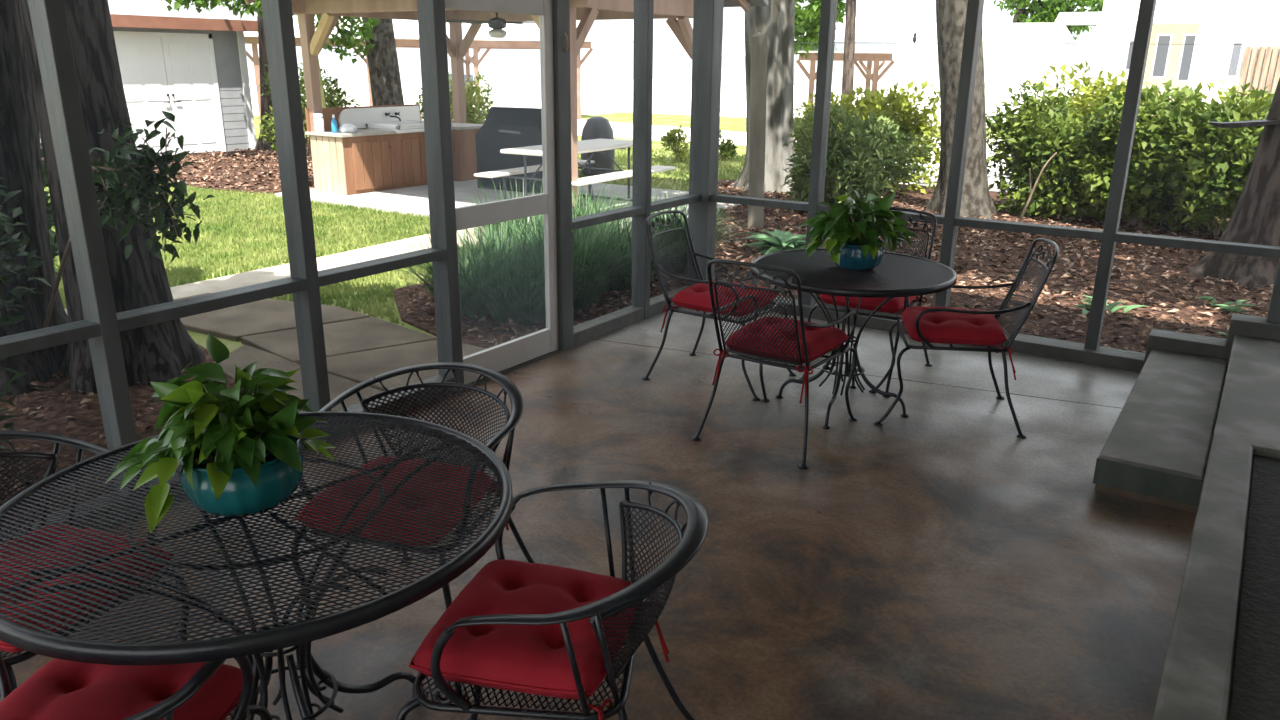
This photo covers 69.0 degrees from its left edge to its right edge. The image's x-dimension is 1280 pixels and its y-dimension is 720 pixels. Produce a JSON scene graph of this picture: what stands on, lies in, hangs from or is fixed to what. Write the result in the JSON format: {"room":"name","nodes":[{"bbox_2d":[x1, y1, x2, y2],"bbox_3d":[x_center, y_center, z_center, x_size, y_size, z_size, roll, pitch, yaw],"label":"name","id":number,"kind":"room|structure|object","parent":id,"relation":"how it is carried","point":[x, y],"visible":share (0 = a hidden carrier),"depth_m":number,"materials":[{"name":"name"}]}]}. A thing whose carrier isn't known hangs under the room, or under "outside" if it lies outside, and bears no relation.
{"room":"screened porch","nodes":[
{"label":"screened porch","id":0,"kind":"room"},
{"bbox_2d":[0,0,700,542],"bbox_3d":[-2.330,-0.445,2.578,0.120,2.540,10.129,12,21,32],"label":"wall","id":1,"kind":"structure","parent":0,"point":[102,325],"depth_m":4.01,"materials":[{"name":"grey metal"}]},
{"bbox_2d":[445,0,558,383],"bbox_3d":[-0.726,-0.924,4.945,0.036,2.018,0.847,12,21,32],"label":"door","id":2,"kind":"structure","parent":1,"relation":"in","point":[503,356],"depth_m":5.11,"materials":[{"name":"white paint"}]},
{"bbox_2d":[0,307,1223,719],"bbox_3d":[-0.235,1.340,1.640,5.144,0.250,10.079,12,21,32],"label":"floor","id":3,"kind":"structure","parent":0,"point":[939,561],"depth_m":3.39,"materials":[{"name":"concrete"}]},
{"bbox_2d":[0,430,189,691],"bbox_3d":[-1.528,0.603,2.268,0.646,0.748,0.599,7,19,20],"label":"barrel chair","id":4,"kind":"object","parent":3,"relation":"on","point":[5,435],"visible":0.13,"depth_m":2.40,"materials":[{"name":"black metal"}]},
{"bbox_2d":[0,524,173,652],"bbox_3d":[-1.440,0.582,2.215,0.466,0.242,0.469,8,19,22],"label":"seat cushion","id":5,"kind":"object","parent":4,"relation":"on","point":[4,646],"visible":0.24,"depth_m":2.16,"materials":[{"name":"red fabric"}]},
{"bbox_2d":[0,654,272,719],"bbox_3d":[-1.016,0.814,1.623,0.599,0.748,0.646,2,18,6],"label":"barrel chair","id":6,"kind":"object","parent":3,"relation":"on","point":[166,708],"visible":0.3,"depth_m":1.59,"materials":[{"name":"black metal"}]},
{"bbox_2d":[0,658,254,719],"bbox_3d":[-0.994,0.750,1.704,0.469,0.242,0.466,3,18,9],"label":"seat cushion","id":7,"kind":"object","parent":6,"relation":"on","point":[61,689],"visible":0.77,"depth_m":1.76,"materials":[{"name":"red fabric"}]},
{"bbox_2d":[0,411,512,719],"bbox_3d":[-0.847,0.652,2.180,1.110,0.719,1.110,12,21,32],"label":"patio table","id":8,"kind":"object","parent":3,"relation":"on","point":[261,642],"visible":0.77,"depth_m":1.90,"materials":[{"name":"black metal"}]},
{"bbox_2d":[104,333,335,533],"bbox_3d":[-0.904,0.148,2.006,0.422,0.359,0.403,12,21,32],"label":"pothos","id":9,"kind":"object","parent":8,"relation":"on","point":[239,456],"visible":1,"depth_m":1.95,"materials":[{"name":"green plant"}]},
{"bbox_2d":[180,435,302,516],"bbox_3d":[-0.875,0.252,2.056,0.253,0.131,0.249,12,21,32],"label":"pot","id":10,"kind":"object","parent":8,"relation":"on","point":[219,487],"depth_m":1.96,"materials":[{"name":"teal ceramic"}]},
{"bbox_2d":[291,362,534,697],"bbox_3d":[-0.640,0.450,2.773,0.599,0.748,0.646,6,18,16],"label":"barrel chair","id":11,"kind":"object","parent":3,"relation":"on","point":[512,419],"visible":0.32,"depth_m":2.87,"materials":[{"name":"black metal"}]},
{"bbox_2d":[296,456,508,545],"bbox_3d":[-0.678,0.442,2.675,0.469,0.242,0.466,7,19,19],"label":"seat cushion","id":12,"kind":"object","parent":11,"relation":"on","point":[507,526],"visible":0.23,"depth_m":2.52,"materials":[{"name":"red fabric"}]},
{"bbox_2d":[396,480,708,719],"bbox_3d":[-0.158,0.680,2.068,0.646,0.748,0.599,2,18,5],"label":"barrel chair","id":13,"kind":"object","parent":3,"relation":"on","point":[690,541],"visible":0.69,"depth_m":1.87,"materials":[{"name":"black metal"}]},
{"bbox_2d":[409,559,668,719],"bbox_3d":[-0.209,0.639,2.074,0.466,0.242,0.469,6,19,17],"label":"seat cushion","id":14,"kind":"object","parent":13,"relation":"on","point":[530,659],"visible":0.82,"depth_m":1.95,"materials":[{"name":"red fabric"}]},
{"bbox_2d":[642,210,795,400],"bbox_3d":[0.424,-0.332,5.045,0.765,0.875,0.578,11,21,30],"label":"chair","id":15,"kind":"object","parent":3,"relation":"on","point":[658,266],"visible":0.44,"depth_m":5.08,"materials":[{"name":"black metal"}]},
{"bbox_2d":[660,280,777,332],"bbox_3d":[0.436,-0.281,5.058,0.512,0.252,0.496,11,21,30],"label":"seat cushion","id":16,"kind":"object","parent":15,"relation":"on","point":[696,296],"visible":0.61,"depth_m":4.92,"materials":[{"name":"red fabric"}]},
{"bbox_2d":[692,259,856,467],"bbox_3d":[0.647,-0.076,4.252,0.578,0.875,0.765,12,21,32],"label":"chair","id":17,"kind":"object","parent":3,"relation":"on","point":[845,348],"visible":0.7,"depth_m":4.00,"materials":[{"name":"black metal"}]},
{"bbox_2d":[712,316,848,403],"bbox_3d":[0.651,-0.030,4.279,0.496,0.252,0.512,12,21,32],"label":"seat cushion","id":18,"kind":"object","parent":17,"relation":"on","point":[820,341],"visible":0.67,"depth_m":4.16,"materials":[{"name":"red fabric"}]},
{"bbox_2d":[750,248,956,428],"bbox_3d":[1.020,-0.107,4.614,0.972,0.719,0.972,5,18,13],"label":"patio table","id":19,"kind":"object","parent":3,"relation":"on","point":[819,261],"visible":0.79,"depth_m":4.46,"materials":[{"name":"black metal"}]},
{"bbox_2d":[798,188,917,270],"bbox_3d":[1.047,-0.635,4.479,0.528,0.383,0.540,-6,19,-21],"label":"pothos","id":20,"kind":"object","parent":19,"relation":"on","point":[856,245],"visible":1,"depth_m":4.38,"materials":[{"name":"green plant"}]},
{"bbox_2d":[798,207,936,397],"bbox_3d":[1.290,-0.357,5.152,0.578,0.875,0.765,12,21,31],"label":"chair","id":21,"kind":"object","parent":3,"relation":"on","point":[917,303],"visible":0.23,"depth_m":5.20,"materials":[{"name":"black metal"}]},
{"bbox_2d":[820,278,926,312],"bbox_3d":[1.285,-0.304,5.156,0.496,0.252,0.512,12,21,31],"label":"seat cushion","id":22,"kind":"object","parent":21,"relation":"on","point":[896,304],"visible":0.38,"depth_m":4.92,"materials":[{"name":"red fabric"}]},
{"bbox_2d":[869,238,1058,437],"bbox_3d":[1.552,-0.155,4.527,0.765,0.875,0.578,4,18,10],"label":"chair","id":23,"kind":"object","parent":3,"relation":"on","point":[1029,304],"visible":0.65,"depth_m":4.41,"materials":[{"name":"black metal"}]},
{"bbox_2d":[902,306,1015,379],"bbox_3d":[1.539,-0.105,4.541,0.512,0.252,0.496,4,18,10],"label":"seat cushion","id":24,"kind":"object","parent":23,"relation":"on","point":[935,327],"visible":0.93,"depth_m":4.36,"materials":[{"name":"red fabric"}]},
{"bbox_2d":[1093,349,1227,512],"bbox_3d":[2.514,0.266,4.424,0.374,0.155,1.834,12,21,32],"label":"step","id":25,"kind":"structure","parent":3,"relation":"on","point":[1156,451],"depth_m":4.00,"materials":[{"name":"concrete"}]},
{"bbox_2d":[1153,335,1279,719],"bbox_3d":[1.146,1.393,0.616,1.750,0.300,9.959,12,21,32],"label":"ledge","id":26,"kind":"object","parent":3,"relation":"on","point":[1196,676],"visible":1,"depth_m":2.79,"materials":[{"name":"concrete"}]},
{"bbox_2d":[1227,456,1253,719],"bbox_3d":[0.709,1.644,-0.120,1.615,0.262,8.180,12,21,32],"label":"landing","id":27,"kind":"object","parent":3,"relation":"on","point":[1253,456],"depth_m":2.54,"materials":[{"name":"concrete"}]},
{"bbox_2d":[1228,455,1279,719],"bbox_3d":[1.820,0.799,2.111,0.810,0.010,2.975,12,21,32],"label":"doormat","id":28,"kind":"object","parent":27,"relation":"on","point":[1255,687],"visible":1,"depth_m":2.50,"materials":[{"name":"rubber"}]},
{"bbox_2d":[831,239,884,270],"bbox_3d":[1.051,-0.511,4.503,0.253,0.131,0.249,12,21,32],"label":"pot","id":29,"kind":"object","parent":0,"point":[852,257],"depth_m":4.41,"materials":[{"name":"blue ceramic"}]},
{"bbox_2d":[686,0,1279,385],"bbox_3d":[2.539,-1.234,5.200,5.184,2.540,0.170,12,21,32],"label":"wall","id":30,"kind":"structure","parent":0,"point":[707,14],"depth_m":5.61,"materials":[{"name":"grey metal"}]},
{"label":"outside","id":31,"kind":"structure","parent":0,"visible":0},
{"bbox_2d":[250,79,1083,191],"bbox_3d":[8.308,-7.346,29.679,100.000,0.388,120.000,12,21,32],"label":"ground","id":32,"kind":"structure","parent":31,"point":[603,96],"depth_m":44.96,"materials":[{"name":"concrete"}]},
{"bbox_2d":[244,12,596,120],"bbox_3d":[-7.085,-9.675,30.305,10.500,3.350,5.500,-4,18,-13],"label":"carport","id":33,"kind":"object","parent":32,"relation":"on","point":[406,32],"visible":0.3,"depth_m":28.40,"materials":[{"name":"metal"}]},
{"bbox_2d":[794,0,855,103],"bbox_3d":[5.202,-8.728,23.725,3.018,5.946,4.768,-15,23,-39],"label":"tree","id":34,"kind":"object","parent":32,"relation":"on","point":[808,24],"visible":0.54,"depth_m":23.49,"materials":[{"name":"green plant"}]},
{"bbox_2d":[794,90,860,158],"bbox_3d":[3.272,-3.871,15.784,1.866,1.422,1.465,14,22,35],"label":"bush","id":35,"kind":"object","parent":32,"relation":"on","point":[806,106],"visible":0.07,"depth_m":15.54,"materials":[{"name":"green plant"}]},
{"bbox_2d":[393,179,1272,352],"bbox_3d":[5.323,-0.469,7.689,15.400,0.220,10.050,12,21,32],"label":"mulch bed","id":36,"kind":"object","parent":32,"relation":"on","point":[1185,313],"visible":0.07,"depth_m":7.76,"materials":[{"name":"wood"}]},
{"bbox_2d":[375,221,541,318],"bbox_3d":[-1.206,-0.675,6.659,1.404,0.684,1.376,15,23,39],"label":"clump","id":37,"kind":"object","parent":36,"relation":"on","point":[468,308],"visible":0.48,"depth_m":6.53,"materials":[{"name":"green plant"}]},
{"bbox_2d":[414,205,579,280],"bbox_3d":[-1.058,-0.836,7.167,1.376,0.684,1.404,-5,19,-17],"label":"clump","id":38,"kind":"object","parent":36,"relation":"on","point":[474,230],"visible":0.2,"depth_m":7.17,"materials":[{"name":"green plant"}]},
{"bbox_2d":[427,229,607,325],"bbox_3d":[-0.843,-0.586,6.505,1.264,0.616,1.238,6,18,15],"label":"clump","id":39,"kind":"object","parent":36,"relation":"on","point":[530,307],"visible":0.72,"depth_m":6.37,"materials":[{"name":"green plant"}]},
{"bbox_2d":[459,178,596,254],"bbox_3d":[-1.053,-1.234,8.273,1.548,0.770,1.580,-10,20,-29],"label":"clump","id":40,"kind":"object","parent":36,"relation":"on","point":[516,194],"visible":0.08,"depth_m":8.22,"materials":[{"name":"green plant"}]},
{"bbox_2d":[457,185,616,252],"bbox_3d":[-0.822,-1.055,7.748,1.514,0.753,1.545,5,18,12],"label":"clump","id":41,"kind":"object","parent":36,"relation":"on","point":[578,213],"visible":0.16,"depth_m":7.74,"materials":[{"name":"green plant"}]},
{"bbox_2d":[400,271,685,344],"bbox_3d":[-0.779,-0.483,7.147,2.080,0.181,2.380,12,21,32],"label":"leaf litter","id":42,"kind":"object","parent":36,"relation":"on","point":[592,309],"visible":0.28,"depth_m":6.63,"materials":[{"name":"plant"}]},
{"bbox_2d":[481,207,664,309],"bbox_3d":[-0.559,-0.771,6.895,1.510,0.736,1.479,-11,21,-32],"label":"clump","id":43,"kind":"object","parent":36,"relation":"on","point":[581,300],"visible":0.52,"depth_m":6.78,"materials":[{"name":"green plant"}]},
{"bbox_2d":[490,198,667,291],"bbox_3d":[-0.508,-0.890,7.272,1.479,0.736,1.510,11,21,30],"label":"clump","id":44,"kind":"object","parent":36,"relation":"on","point":[585,228],"visible":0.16,"depth_m":7.11,"materials":[{"name":"green plant"}]},
{"bbox_2d":[528,179,631,230],"bbox_3d":[-0.530,-1.358,8.763,1.475,0.718,1.445,-4,18,-14],"label":"clump","id":45,"kind":"object","parent":36,"relation":"on","point":[586,192],"visible":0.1,"depth_m":8.92,"materials":[{"name":"green plant"}]},
{"bbox_2d":[535,194,676,245],"bbox_3d":[-0.331,-1.105,8.090,1.307,0.650,1.334,17,24,41],"label":"clump","id":46,"kind":"object","parent":36,"relation":"on","point":[577,210],"visible":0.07,"depth_m":8.18,"materials":[{"name":"green plant"}]},
{"bbox_2d":[584,214,685,290],"bbox_3d":[-0.134,-0.903,7.492,1.299,0.633,1.273,0,18,-2],"label":"clump","id":47,"kind":"object","parent":36,"relation":"on","point":[625,279],"visible":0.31,"depth_m":7.38,"materials":[{"name":"green plant"}]},
{"bbox_2d":[601,183,757,272],"bbox_3d":[0.346,-1.147,8.159,1.440,0.701,1.410,10,20,27],"label":"clump","id":48,"kind":"object","parent":36,"relation":"on","point":[669,216],"visible":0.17,"depth_m":8.04,"materials":[{"name":"green plant"}]},
{"bbox_2d":[748,32,767,227],"bbox_3d":[1.267,-2.442,10.047,0.170,2.067,0.120,1,18,5],"label":"wooden post","id":49,"kind":"object","parent":36,"relation":"on","point":[759,41],"visible":0.88,"depth_m":9.96,"materials":[{"name":"wood"}]},
{"bbox_2d":[733,0,796,192],"bbox_3d":[2.143,-5.746,12.167,5.313,7.245,5.640,-8,19,-24],"label":"tree","id":50,"kind":"object","parent":36,"relation":"on","point":[776,20],"visible":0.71,"depth_m":12.92,"materials":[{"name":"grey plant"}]},
{"bbox_2d":[741,229,829,254],"bbox_3d":[1.341,-1.100,8.921,0.880,0.242,0.819,12,21,32],"label":"leaf plant","id":51,"kind":"object","parent":36,"relation":"on","point":[782,240],"visible":0.81,"depth_m":8.89,"materials":[{"name":"plant"}]},
{"bbox_2d":[782,102,934,211],"bbox_3d":[2.536,-2.387,11.211,1.594,1.454,1.556,-11,21,-33],"label":"bush","id":52,"kind":"object","parent":36,"relation":"on","point":[857,158],"visible":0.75,"depth_m":10.99,"materials":[{"name":"green plant"}]},
{"bbox_2d":[829,81,939,194],"bbox_3d":[3.537,-3.243,13.539,2.205,1.606,1.490,16,23,39],"label":"bush","id":53,"kind":"object","parent":36,"relation":"on","point":[899,108],"visible":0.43,"depth_m":13.20,"materials":[{"name":"green plant"}]},
{"bbox_2d":[629,180,1273,352],"bbox_3d":[3.452,-1.045,9.041,10.415,0.236,7.003,12,21,32],"label":"leaf litter","id":54,"kind":"object","parent":36,"relation":"on","point":[1149,322],"visible":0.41,"depth_m":8.21,"materials":[{"name":"plant"}]},
{"bbox_2d":[924,0,996,218],"bbox_3d":[3.409,-5.220,9.228,5.053,8.057,7.851,12,21,32],"label":"tree","id":55,"kind":"object","parent":36,"relation":"on","point":[976,200],"visible":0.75,"depth_m":10.97,"materials":[{"name":"grey plant"}]},
{"bbox_2d":[986,80,1135,222],"bbox_3d":[4.913,-2.473,11.124,1.437,1.650,1.978,-5,19,-18],"label":"bush","id":56,"kind":"object","parent":36,"relation":"on","point":[1033,135],"visible":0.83,"depth_m":11.00,"materials":[{"name":"green plant"}]},
{"bbox_2d":[1025,60,1153,129],"bbox_3d":[6.118,-2.906,12.077,1.362,1.897,2.597,-13,22,-36],"label":"bush","id":57,"kind":"object","parent":36,"relation":"on","point":[1082,103],"visible":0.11,"depth_m":12.01,"materials":[{"name":"green plant"}]},
{"bbox_2d":[1071,295,1143,313],"bbox_3d":[3.388,-0.410,6.893,0.574,0.112,0.379,-5,19,-17],"label":"leaf plant","id":58,"kind":"object","parent":36,"relation":"on","point":[1112,306],"visible":0.66,"depth_m":6.82,"materials":[{"name":"plant"}]},
{"bbox_2d":[1067,79,1225,229],"bbox_3d":[5.748,-2.299,10.530,1.684,1.685,1.668,-1,18,-5],"label":"bush","id":59,"kind":"object","parent":36,"relation":"on","point":[1140,195],"visible":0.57,"depth_m":10.18,"materials":[{"name":"green plant"}]},
{"bbox_2d":[1146,82,1273,236],"bbox_3d":[6.282,-2.101,9.944,1.746,1.662,1.638,-12,21,-34],"label":"bush","id":60,"kind":"object","parent":36,"relation":"on","point":[1215,185],"visible":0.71,"depth_m":9.60,"materials":[{"name":"green plant"}]},
{"bbox_2d":[1183,79,1273,119],"bbox_3d":[7.472,-2.445,11.036,2.504,1.678,1.215,13,22,34],"label":"bush","id":61,"kind":"object","parent":36,"relation":"on","point":[1209,84],"visible":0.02,"depth_m":11.06,"materials":[{"name":"green plant"}]},
{"bbox_2d":[1186,77,1279,287],"bbox_3d":[4.598,-3.115,5.475,7.397,6.355,4.889,12,21,32],"label":"tree","id":62,"kind":"object","parent":36,"relation":"on","point":[1255,218],"visible":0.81,"depth_m":7.80,"materials":[{"name":"brown plant"}]},
{"bbox_2d":[1209,119,1279,127],"bbox_3d":[5.035,-1.961,7.740,0.532,0.081,0.261,9,20,25],"label":"tray","id":63,"kind":"object","parent":62,"relation":"attached to","point":[1251,123],"visible":1,"depth_m":7.70,"materials":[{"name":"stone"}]},
{"bbox_2d":[722,23,1086,119],"bbox_3d":[9.441,-10.866,34.795,12.700,3.200,6.000,7,19,20],"label":"outbuilding","id":64,"kind":"structure","parent":32,"relation":"on","point":[1005,65],"depth_m":32.23,"materials":[{"name":"paint"}]},
{"bbox_2d":[993,0,1103,40],"bbox_3d":[17.606,-13.796,39.729,5.396,6.094,3.733,14,22,36],"label":"tree","id":65,"kind":"object","parent":32,"relation":"on","point":[1049,10],"visible":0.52,"depth_m":38.92,"materials":[{"name":"green plant"}]},
{"bbox_2d":[1054,0,1279,119],"bbox_3d":[19.215,-10.514,29.074,10.700,6.200,7.900,10,20,28],"label":"house","id":66,"kind":"structure","parent":32,"relation":"on","point":[1175,21],"depth_m":27.41,"materials":[{"name":"paint"}]},
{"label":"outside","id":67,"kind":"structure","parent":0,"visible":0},
{"bbox_2d":[44,115,802,352],"bbox_3d":[-10.323,-2.752,14.538,26.556,0.300,25.000,12,21,32],"label":"lawn","id":68,"kind":"structure","parent":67,"point":[199,338],"depth_m":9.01,"materials":[{"name":"plant"}]},
{"bbox_2d":[40,143,58,275],"bbox_3d":[-4.470,-1.278,6.179,1.224,2.135,1.067,12,21,32],"label":"shrub","id":69,"kind":"object","parent":68,"relation":"on","point":[54,247],"visible":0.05,"depth_m":6.33,"materials":[{"name":"green plant"}]},
{"bbox_2d":[0,343,257,528],"bbox_3d":[-4.450,0.769,3.508,3.976,0.220,6.250,12,21,32],"label":"mulch bed","id":70,"kind":"object","parent":68,"relation":"on","point":[83,430],"depth_m":4.64,"materials":[{"name":"wood"}]},
{"bbox_2d":[0,177,51,451],"bbox_3d":[-3.179,-0.226,4.002,1.105,1.458,1.026,1,18,2],"label":"shrub","id":71,"kind":"object","parent":70,"relation":"on","point":[17,291],"visible":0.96,"depth_m":4.17,"materials":[{"name":"green plant"}]},
{"bbox_2d":[0,0,67,395],"bbox_3d":[-4.078,-2.350,2.060,4.241,6.811,6.157,-5,19,-18],"label":"tree","id":72,"kind":"object","parent":70,"relation":"on","point":[20,147],"visible":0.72,"depth_m":5.05,"materials":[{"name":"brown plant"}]},
{"bbox_2d":[43,111,195,327],"bbox_3d":[-2.329,-0.576,4.076,0.819,0.987,0.458,-3,18,-12],"label":"leafy branch","id":73,"kind":"object","parent":72,"relation":"attached to","point":[137,177],"visible":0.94,"depth_m":4.03,"materials":[{"name":"green plant"}]},
{"bbox_2d":[16,0,205,393],"bbox_3d":[-2.590,-2.415,2.428,4.746,6.738,4.691,-11,21,-32],"label":"tree","id":74,"kind":"object","parent":70,"relation":"on","point":[158,352],"visible":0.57,"depth_m":5.01,"materials":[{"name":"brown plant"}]},
{"bbox_2d":[92,166,214,263],"bbox_3d":[-2.160,-0.655,4.144,0.524,0.428,0.427,12,21,32],"label":"leafy branch","id":75,"kind":"object","parent":74,"relation":"attached to","point":[163,217],"visible":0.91,"depth_m":4.09,"materials":[{"name":"green plant"}]},
{"bbox_2d":[0,363,234,529],"bbox_3d":[-3.839,0.497,3.999,3.667,0.173,3.875,12,21,32],"label":"leaf litter","id":76,"kind":"object","parent":70,"relation":"on","point":[142,426],"visible":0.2,"depth_m":4.71,"materials":[{"name":"plant"}]},
{"bbox_2d":[40,0,257,155],"bbox_3d":[-9.737,-5.633,17.573,3.320,3.350,3.900,12,21,32],"label":"garden shed","id":77,"kind":"object","parent":68,"relation":"on","point":[190,65],"visible":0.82,"depth_m":17.27,"materials":[{"name":"grey"}]},
{"bbox_2d":[42,139,313,194],"bbox_3d":[-5.894,-3.622,17.217,7.800,0.210,7.400,12,21,32],"label":"mulch bed","id":78,"kind":"object","parent":68,"relation":"on","point":[225,163],"depth_m":14.85,"materials":[{"name":"wood"}]},
{"bbox_2d":[161,0,316,151],"bbox_3d":[-7.039,-7.271,17.805,3.191,6.542,6.478,3,18,7],"label":"tree","id":79,"kind":"object","parent":78,"relation":"on","point":[256,7],"visible":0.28,"depth_m":17.89,"materials":[{"name":"green plant"}]},
{"bbox_2d":[259,62,359,157],"bbox_3d":[-6.077,-4.635,17.058,2.555,1.880,1.389,14,22,35],"label":"shrub","id":80,"kind":"object","parent":78,"relation":"on","point":[330,100],"visible":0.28,"depth_m":16.89,"materials":[{"name":"green plant"}]},
{"bbox_2d":[216,0,403,105],"bbox_3d":[-4.910,-6.928,16.338,5.173,6.822,4.497,12,21,32],"label":"tree","id":81,"kind":"object","parent":78,"relation":"on","point":[383,65],"visible":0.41,"depth_m":16.42,"materials":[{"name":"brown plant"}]},
{"bbox_2d":[297,15,380,107],"bbox_3d":[-4.593,-5.936,14.354,2.634,6.147,3.503,5,18,13],"label":"tree","id":82,"kind":"object","parent":78,"relation":"on","point":[346,38],"visible":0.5,"depth_m":15.54,"materials":[{"name":"green plant"}]},
{"bbox_2d":[415,71,496,120],"bbox_3d":[-3.416,-4.510,17.248,1.337,1.592,1.382,12,21,32],"label":"shrub","id":83,"kind":"object","parent":78,"relation":"on","point":[490,103],"visible":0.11,"depth_m":17.18,"materials":[{"name":"green plant"}]},
{"bbox_2d":[173,293,369,341],"bbox_3d":[-2.798,-0.277,6.642,1.576,0.137,0.979,12,21,32],"label":"paving slab","id":84,"kind":"object","parent":68,"relation":"on","point":[233,323],"visible":0.35,"depth_m":6.45,"materials":[{"name":"concrete"}]},
{"bbox_2d":[65,226,490,313],"bbox_3d":[-2.740,-0.796,8.278,0.949,0.130,5.500,12,21,32],"label":"walkway","id":85,"kind":"structure","parent":68,"relation":"on","point":[248,278],"depth_m":8.11,"materials":[{"name":"concrete"}]},
{"bbox_2d":[214,345,382,411],"bbox_3d":[-1.959,0.203,5.173,1.808,0.133,0.567,14,22,36],"label":"paving slab","id":86,"kind":"object","parent":68,"relation":"on","point":[245,355],"visible":0.24,"depth_m":5.40,"materials":[{"name":"concrete"}]},
{"bbox_2d":[241,317,436,361],"bbox_3d":[-1.944,-0.079,6.043,1.031,0.141,0.756,-12,22,-35],"label":"paving slab","id":87,"kind":"object","parent":68,"relation":"on","point":[370,333],"visible":0.46,"depth_m":6.00,"materials":[{"name":"concrete"}]},
{"bbox_2d":[297,340,486,390],"bbox_3d":[-1.321,0.076,5.569,1.163,0.145,0.900,12,21,32],"label":"paving slab","id":88,"kind":"object","parent":68,"relation":"on","point":[358,367],"visible":0.15,"depth_m":5.53,"materials":[{"name":"concrete"}]},
{"bbox_2d":[450,79,487,123],"bbox_3d":[-2.898,-3.958,15.773,0.878,1.489,0.806,12,21,32],"label":"shrub","id":89,"kind":"object","parent":68,"relation":"on","point":[469,102],"visible":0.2,"depth_m":15.62,"materials":[{"name":"green plant"}]},
{"bbox_2d":[275,179,740,232],"bbox_3d":[-1.629,-2.112,12.398,5.400,0.150,3.570,12,21,32],"label":"patio","id":90,"kind":"structure","parent":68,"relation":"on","point":[414,199],"depth_m":12.19,"materials":[{"name":"concrete"}]},
{"bbox_2d":[305,104,427,195],"bbox_3d":[-3.568,-2.957,13.010,0.730,1.110,2.030,12,21,32],"label":"kitchen counter","id":91,"kind":"object","parent":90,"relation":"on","point":[365,160],"visible":0.68,"depth_m":12.45,"materials":[{"name":"brown wood"}]},
{"bbox_2d":[305,128,395,137],"bbox_3d":[-3.877,-3.047,12.492,0.730,0.040,0.910,12,21,32],"label":"countertop","id":92,"kind":"structure","parent":91,"relation":"on","point":[361,132],"depth_m":12.26,"materials":[{"name":"stone"}]},
{"bbox_2d":[338,106,451,133],"bbox_3d":[-3.409,-3.366,13.054,0.695,0.315,1.460,12,21,32],"label":"farmhouse sink","id":93,"kind":"object","parent":92,"relation":"in","point":[401,119],"visible":0.88,"depth_m":13.02,"materials":[{"name":"white ceramic"}]},
{"bbox_2d":[366,120,451,133],"bbox_3d":[-3.272,-3.320,13.243,0.650,0.115,1.030,12,21,32],"label":"basin","id":94,"kind":"object","parent":93,"relation":"in","point":[399,126],"depth_m":12.93,"materials":[{"name":"white ceramic"}]},
{"bbox_2d":[305,104,420,131],"bbox_3d":[-3.835,-3.389,13.080,0.040,0.335,2.000,12,21,32],"label":"backsplash","id":95,"kind":"structure","parent":91,"relation":"attached to","point":[327,112],"depth_m":12.57,"materials":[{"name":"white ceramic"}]},
{"bbox_2d":[451,123,483,180],"bbox_3d":[-2.735,-3.150,14.074,0.790,0.785,0.680,12,21,32],"label":"base cabinet","id":96,"kind":"object","parent":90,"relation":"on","point":[463,134],"depth_m":13.75,"materials":[{"name":"brown wood"}]},
{"bbox_2d":[245,0,767,208],"bbox_3d":[-1.773,-3.855,12.098,5.500,3.350,4.100,12,21,32],"label":"pavilion","id":97,"kind":"object","parent":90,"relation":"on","point":[677,13],"visible":0.43,"depth_m":11.93,"materials":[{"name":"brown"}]},
{"bbox_2d":[446,13,534,37],"bbox_3d":[-1.811,-4.736,11.832,1.251,1.230,1.223,12,21,32],"label":"fan","id":98,"kind":"object","parent":97,"relation":"hanging from","point":[497,24],"visible":0.98,"depth_m":11.85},
{"bbox_2d":[475,107,542,192],"bbox_3d":[-1.567,-2.935,12.922,1.241,1.100,0.727,10,20,28],"label":"covered grill","id":99,"kind":"object","parent":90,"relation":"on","point":[503,127],"visible":0.5,"depth_m":12.65,"materials":[{"name":"black plastic"}]},
{"bbox_2d":[474,139,675,209],"bbox_3d":[-0.743,-2.236,11.343,1.520,0.744,2.100,11,21,30],"label":"picnic table","id":100,"kind":"object","parent":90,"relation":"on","point":[593,145],"visible":0.52,"depth_m":11.07,"materials":[{"name":"white plastic"}]},
{"bbox_2d":[581,116,614,175],"bbox_3d":[-0.675,-3.415,14.894,0.577,0.930,0.543,12,21,32],"label":"covered grill","id":101,"kind":"object","parent":68,"relation":"on","point":[596,127],"visible":0.62,"depth_m":14.68,"materials":[{"name":"grey fabric"}]},
{"bbox_2d":[660,125,689,161],"bbox_3d":[0.691,-4.004,17.269,0.711,0.720,0.535,12,21,32],"label":"shrub","id":102,"kind":"object","parent":68,"relation":"on","point":[671,138],"visible":0.98,"depth_m":17.20,"materials":[{"name":"green plant"}]},
{"bbox_2d":[719,130,737,160],"bbox_3d":[1.512,-4.062,17.547,0.722,0.686,0.476,12,21,32],"label":"shrub","id":103,"kind":"object","parent":68,"relation":"on","point":[727,148],"visible":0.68,"depth_m":17.45,"materials":[{"name":"green plant"}]},
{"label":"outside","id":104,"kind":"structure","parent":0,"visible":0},
{"bbox_2d":[581,112,1000,138],"bbox_3d":[4.841,-6.673,27.274,17.000,0.304,6.000,12,21,32],"label":"lawn","id":105,"kind":"structure","parent":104,"point":[738,124],"depth_m":29.58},
{"bbox_2d":[795,17,897,107],"bbox_3d":[5.858,-8.336,27.014,2.700,3.050,4.000,3,18,9],"label":"pergola","id":106,"kind":"object","parent":105,"relation":"on","point":[875,37],"visible":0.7,"depth_m":25.49,"materials":[{"name":"wood"}]},
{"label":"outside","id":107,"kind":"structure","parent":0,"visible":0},
{"bbox_2d":[529,41,1279,44],"bbox_3d":[8.603,-5.880,17.330,23.027,0.013,0.023,6,18,16],"label":"fence","id":108,"kind":"object","parent":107,"point":[529,41],"visible":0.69,"depth_m":17.56,"materials":[{"name":"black paint"}]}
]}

